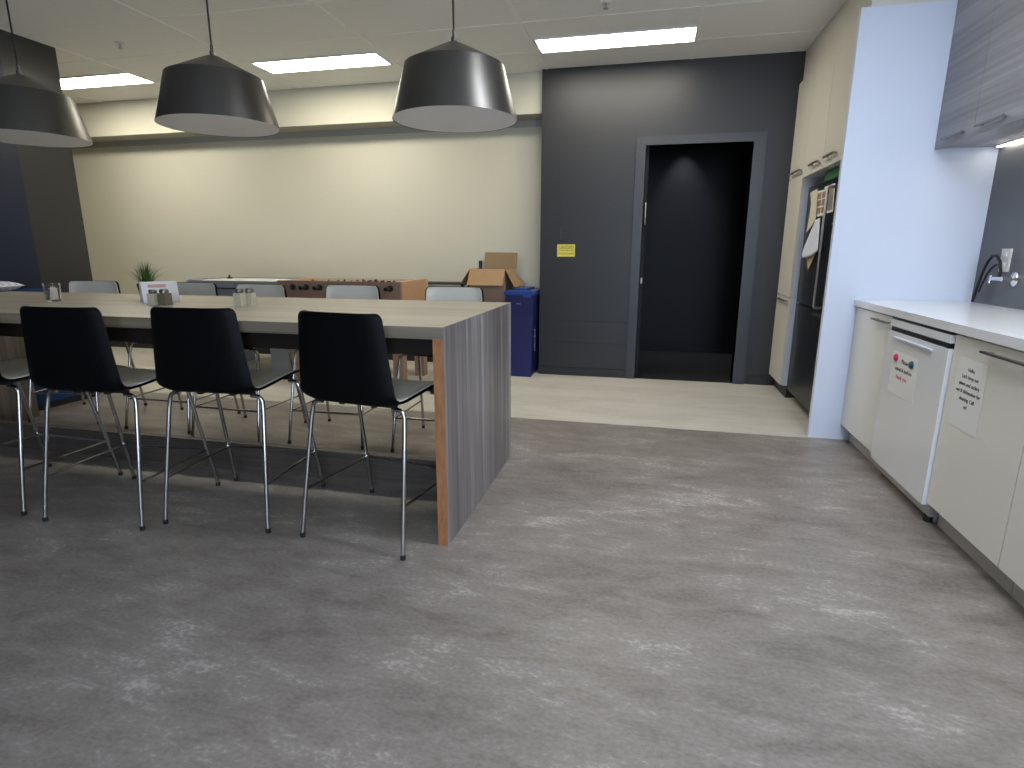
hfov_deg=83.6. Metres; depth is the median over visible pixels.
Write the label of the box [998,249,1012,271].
power outlet
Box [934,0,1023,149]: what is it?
upper cabinet
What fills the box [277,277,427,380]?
foosball table
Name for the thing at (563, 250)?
label
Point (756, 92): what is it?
wall
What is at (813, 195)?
paper sheet
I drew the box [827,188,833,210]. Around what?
picture
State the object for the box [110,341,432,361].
baseboard
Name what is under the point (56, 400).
upholstered bench
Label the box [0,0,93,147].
pendant lamp
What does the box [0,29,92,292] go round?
wall
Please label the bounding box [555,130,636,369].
door
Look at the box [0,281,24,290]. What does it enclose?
cushion
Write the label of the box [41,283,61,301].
drinking glass
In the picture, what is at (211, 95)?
pendant lamp
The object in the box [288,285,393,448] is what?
bar stool
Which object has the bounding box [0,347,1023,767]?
floor
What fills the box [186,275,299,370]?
table
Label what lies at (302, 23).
ceiling
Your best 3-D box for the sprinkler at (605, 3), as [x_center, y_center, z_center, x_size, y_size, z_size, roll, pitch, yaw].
[0.589,-2.379,3.598,0.068,0.042,0.068,3,13,13]
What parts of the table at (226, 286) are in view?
rail, leg panel, leg panel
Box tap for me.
[988,272,1019,286]
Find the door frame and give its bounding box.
[625,131,767,383]
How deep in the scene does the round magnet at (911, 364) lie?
2.64 m
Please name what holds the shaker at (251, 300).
on the island table at (469, 343)
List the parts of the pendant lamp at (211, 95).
cord, lamp shade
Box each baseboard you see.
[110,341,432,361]
[538,366,773,385]
[639,343,732,353]
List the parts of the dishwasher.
kick plate, slot handle, control panel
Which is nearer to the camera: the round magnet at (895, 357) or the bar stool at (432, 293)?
the round magnet at (895, 357)
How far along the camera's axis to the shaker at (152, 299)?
2.93 m
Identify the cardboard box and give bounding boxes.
[461,252,524,301]
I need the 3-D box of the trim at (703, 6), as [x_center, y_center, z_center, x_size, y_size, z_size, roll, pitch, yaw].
[-2.741,-1.867,1.286,8.290,0.003,9.316,3,13,13]
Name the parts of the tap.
spout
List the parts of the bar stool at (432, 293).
leg, leg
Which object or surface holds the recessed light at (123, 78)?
in the ceiling
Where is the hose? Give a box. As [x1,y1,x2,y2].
[971,255,1002,301]
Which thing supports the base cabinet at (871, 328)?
on the floor
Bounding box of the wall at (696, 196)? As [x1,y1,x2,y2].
[639,144,750,345]
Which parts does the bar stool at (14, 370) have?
seat frame, leg, leg, leg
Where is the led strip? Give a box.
[994,137,1023,146]
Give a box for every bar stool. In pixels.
[0,358,122,515]
[20,306,219,530]
[28,281,146,423]
[125,282,240,433]
[150,306,325,533]
[191,284,305,442]
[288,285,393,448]
[298,310,436,560]
[391,286,483,451]
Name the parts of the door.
access panel, access panel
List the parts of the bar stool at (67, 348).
leg, seat frame, leg, leg, leg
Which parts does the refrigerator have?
freezer drawer, handle, door, handle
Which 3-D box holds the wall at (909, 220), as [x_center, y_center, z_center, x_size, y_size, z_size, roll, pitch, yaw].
[2.277,-0.835,3.315,0.775,2.445,0.038,3,13,13]
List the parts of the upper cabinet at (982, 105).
handle, door, handle, door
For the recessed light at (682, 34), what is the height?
0.010 m
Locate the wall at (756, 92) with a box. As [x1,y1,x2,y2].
[539,51,805,384]
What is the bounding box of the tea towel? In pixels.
[802,218,819,257]
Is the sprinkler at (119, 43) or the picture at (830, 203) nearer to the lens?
the picture at (830, 203)
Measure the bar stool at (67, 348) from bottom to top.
0.938 m
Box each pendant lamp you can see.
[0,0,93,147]
[154,0,279,136]
[392,0,516,132]
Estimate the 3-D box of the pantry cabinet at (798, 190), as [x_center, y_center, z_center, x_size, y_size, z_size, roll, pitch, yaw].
[2.566,-1.112,4.510,0.771,2.444,0.448,3,13,13]
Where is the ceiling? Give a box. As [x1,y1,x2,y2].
[0,0,845,103]
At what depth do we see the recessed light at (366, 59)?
4.76 m
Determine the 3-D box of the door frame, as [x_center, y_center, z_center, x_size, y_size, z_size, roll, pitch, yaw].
[1.578,-1.064,5.054,1.035,2.100,0.158,3,13,13]
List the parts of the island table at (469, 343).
panel, rail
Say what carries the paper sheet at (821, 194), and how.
attached to the refrigerator
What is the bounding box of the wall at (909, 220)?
[807,0,1000,439]
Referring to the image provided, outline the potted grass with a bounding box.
[120,260,181,294]
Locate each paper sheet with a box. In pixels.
[806,189,817,232]
[806,252,815,268]
[817,189,825,216]
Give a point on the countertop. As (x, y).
(1004, 326)
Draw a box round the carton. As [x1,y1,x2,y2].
[824,166,839,181]
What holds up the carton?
on the refrigerator
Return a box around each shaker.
[146,289,157,304]
[157,289,172,304]
[233,288,246,306]
[245,288,256,305]
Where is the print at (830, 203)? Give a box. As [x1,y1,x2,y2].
[825,183,834,212]
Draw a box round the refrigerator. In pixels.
[787,176,838,411]
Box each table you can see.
[0,291,510,545]
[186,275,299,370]
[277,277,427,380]
[428,281,469,286]
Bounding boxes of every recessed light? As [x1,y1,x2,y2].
[60,72,155,89]
[250,52,392,73]
[533,25,698,53]
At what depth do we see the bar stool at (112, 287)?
4.18 m
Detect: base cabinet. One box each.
[841,307,892,465]
[927,335,1023,594]
[998,451,1023,606]
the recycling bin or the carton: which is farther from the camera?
the recycling bin
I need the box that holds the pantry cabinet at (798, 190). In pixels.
[769,67,824,397]
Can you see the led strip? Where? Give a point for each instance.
(1021, 138)
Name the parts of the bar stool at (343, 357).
leg, leg, seat frame, leg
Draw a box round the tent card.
[139,281,179,302]
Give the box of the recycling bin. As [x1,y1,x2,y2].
[504,286,539,376]
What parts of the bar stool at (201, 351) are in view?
leg, leg, seat frame, leg, leg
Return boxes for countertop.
[854,300,1023,350]
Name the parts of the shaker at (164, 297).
lid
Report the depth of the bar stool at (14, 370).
2.75 m
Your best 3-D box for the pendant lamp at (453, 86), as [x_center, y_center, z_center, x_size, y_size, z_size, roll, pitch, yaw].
[-0.240,-1.599,2.323,0.528,0.985,0.528,3,13,13]
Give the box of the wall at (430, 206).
[72,127,541,293]
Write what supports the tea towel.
hanging from the refrigerator
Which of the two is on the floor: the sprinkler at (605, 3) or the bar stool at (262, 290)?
the bar stool at (262, 290)
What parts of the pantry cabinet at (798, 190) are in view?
door, door, handle, door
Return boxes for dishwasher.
[870,316,961,522]
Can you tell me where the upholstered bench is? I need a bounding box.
[0,288,94,410]
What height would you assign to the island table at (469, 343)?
0.882 m
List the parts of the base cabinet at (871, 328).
handle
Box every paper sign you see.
[887,350,918,403]
[948,356,988,437]
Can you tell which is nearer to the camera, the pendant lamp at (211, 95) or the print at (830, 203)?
the pendant lamp at (211, 95)
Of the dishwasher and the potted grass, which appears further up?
the potted grass
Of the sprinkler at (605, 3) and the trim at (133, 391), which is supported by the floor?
the trim at (133, 391)
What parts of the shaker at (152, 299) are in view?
lid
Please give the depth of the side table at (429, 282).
5.61 m
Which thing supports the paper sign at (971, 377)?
attached to the base cabinet at (973, 482)
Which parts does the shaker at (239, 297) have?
lid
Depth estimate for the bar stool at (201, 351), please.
2.29 m
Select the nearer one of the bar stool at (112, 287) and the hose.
the hose
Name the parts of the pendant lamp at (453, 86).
cord, lamp shade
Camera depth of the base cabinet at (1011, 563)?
1.89 m
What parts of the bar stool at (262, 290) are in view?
leg, leg, leg, leg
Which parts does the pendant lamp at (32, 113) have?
cord, lamp shade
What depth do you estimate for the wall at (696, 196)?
6.47 m
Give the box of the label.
[557,244,574,256]
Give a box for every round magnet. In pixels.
[893,354,897,360]
[908,361,913,368]
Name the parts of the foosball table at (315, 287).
leg, panel, panel, panel, leg, panel, leg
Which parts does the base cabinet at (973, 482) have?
handle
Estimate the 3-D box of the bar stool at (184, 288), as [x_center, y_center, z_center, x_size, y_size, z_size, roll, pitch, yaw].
[-2.270,-0.201,3.878,0.505,0.938,0.506,3,13,12]
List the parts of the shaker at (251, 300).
lid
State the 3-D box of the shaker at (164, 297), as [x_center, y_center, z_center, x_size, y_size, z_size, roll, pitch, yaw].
[-1.786,-0.447,2.943,0.046,0.080,0.046,3,13,13]
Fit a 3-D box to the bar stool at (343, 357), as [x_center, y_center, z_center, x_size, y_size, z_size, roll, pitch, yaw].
[-0.552,0.146,2.401,0.505,0.938,0.505,5,14,21]
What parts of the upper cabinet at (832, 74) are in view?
handle, door, handle, door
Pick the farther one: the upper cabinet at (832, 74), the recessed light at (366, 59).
the recessed light at (366, 59)
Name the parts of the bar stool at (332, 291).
leg, leg, leg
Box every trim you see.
[0,0,820,101]
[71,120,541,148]
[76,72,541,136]
[133,391,808,437]
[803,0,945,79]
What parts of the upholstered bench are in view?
backrest, seat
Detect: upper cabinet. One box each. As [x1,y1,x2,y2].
[803,19,857,177]
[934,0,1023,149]
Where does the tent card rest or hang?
on the island table at (469, 343)
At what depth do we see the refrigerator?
4.04 m
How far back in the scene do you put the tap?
2.90 m
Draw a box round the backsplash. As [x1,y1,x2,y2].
[971,141,1023,309]
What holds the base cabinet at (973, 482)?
on the floor
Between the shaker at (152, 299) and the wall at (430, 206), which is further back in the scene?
the wall at (430, 206)
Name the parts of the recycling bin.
lid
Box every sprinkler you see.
[115,41,124,48]
[600,0,610,9]
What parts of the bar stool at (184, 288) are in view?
leg, leg, leg, leg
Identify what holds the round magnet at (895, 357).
attached to the paper sign at (902, 379)
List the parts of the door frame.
handle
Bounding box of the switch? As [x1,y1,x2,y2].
[1002,253,1006,266]
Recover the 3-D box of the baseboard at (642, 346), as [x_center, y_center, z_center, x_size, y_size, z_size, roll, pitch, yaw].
[1.832,-0.430,6.777,2.200,0.085,0.020,3,13,13]
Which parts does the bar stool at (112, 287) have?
leg, leg, leg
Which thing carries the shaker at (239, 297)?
on the island table at (469, 343)
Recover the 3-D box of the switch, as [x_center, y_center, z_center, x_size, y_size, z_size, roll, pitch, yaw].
[2.564,-0.648,2.984,0.004,0.072,0.030,3,13,13]
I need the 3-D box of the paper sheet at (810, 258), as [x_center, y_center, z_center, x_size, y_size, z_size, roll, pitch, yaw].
[2.117,-0.874,4.060,0.002,0.138,0.255,3,13,13]
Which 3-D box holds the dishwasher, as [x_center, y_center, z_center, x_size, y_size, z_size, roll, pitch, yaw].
[2.136,0.147,2.641,0.603,0.838,0.611,3,13,13]
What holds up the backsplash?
attached to the wall
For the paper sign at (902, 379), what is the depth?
2.73 m

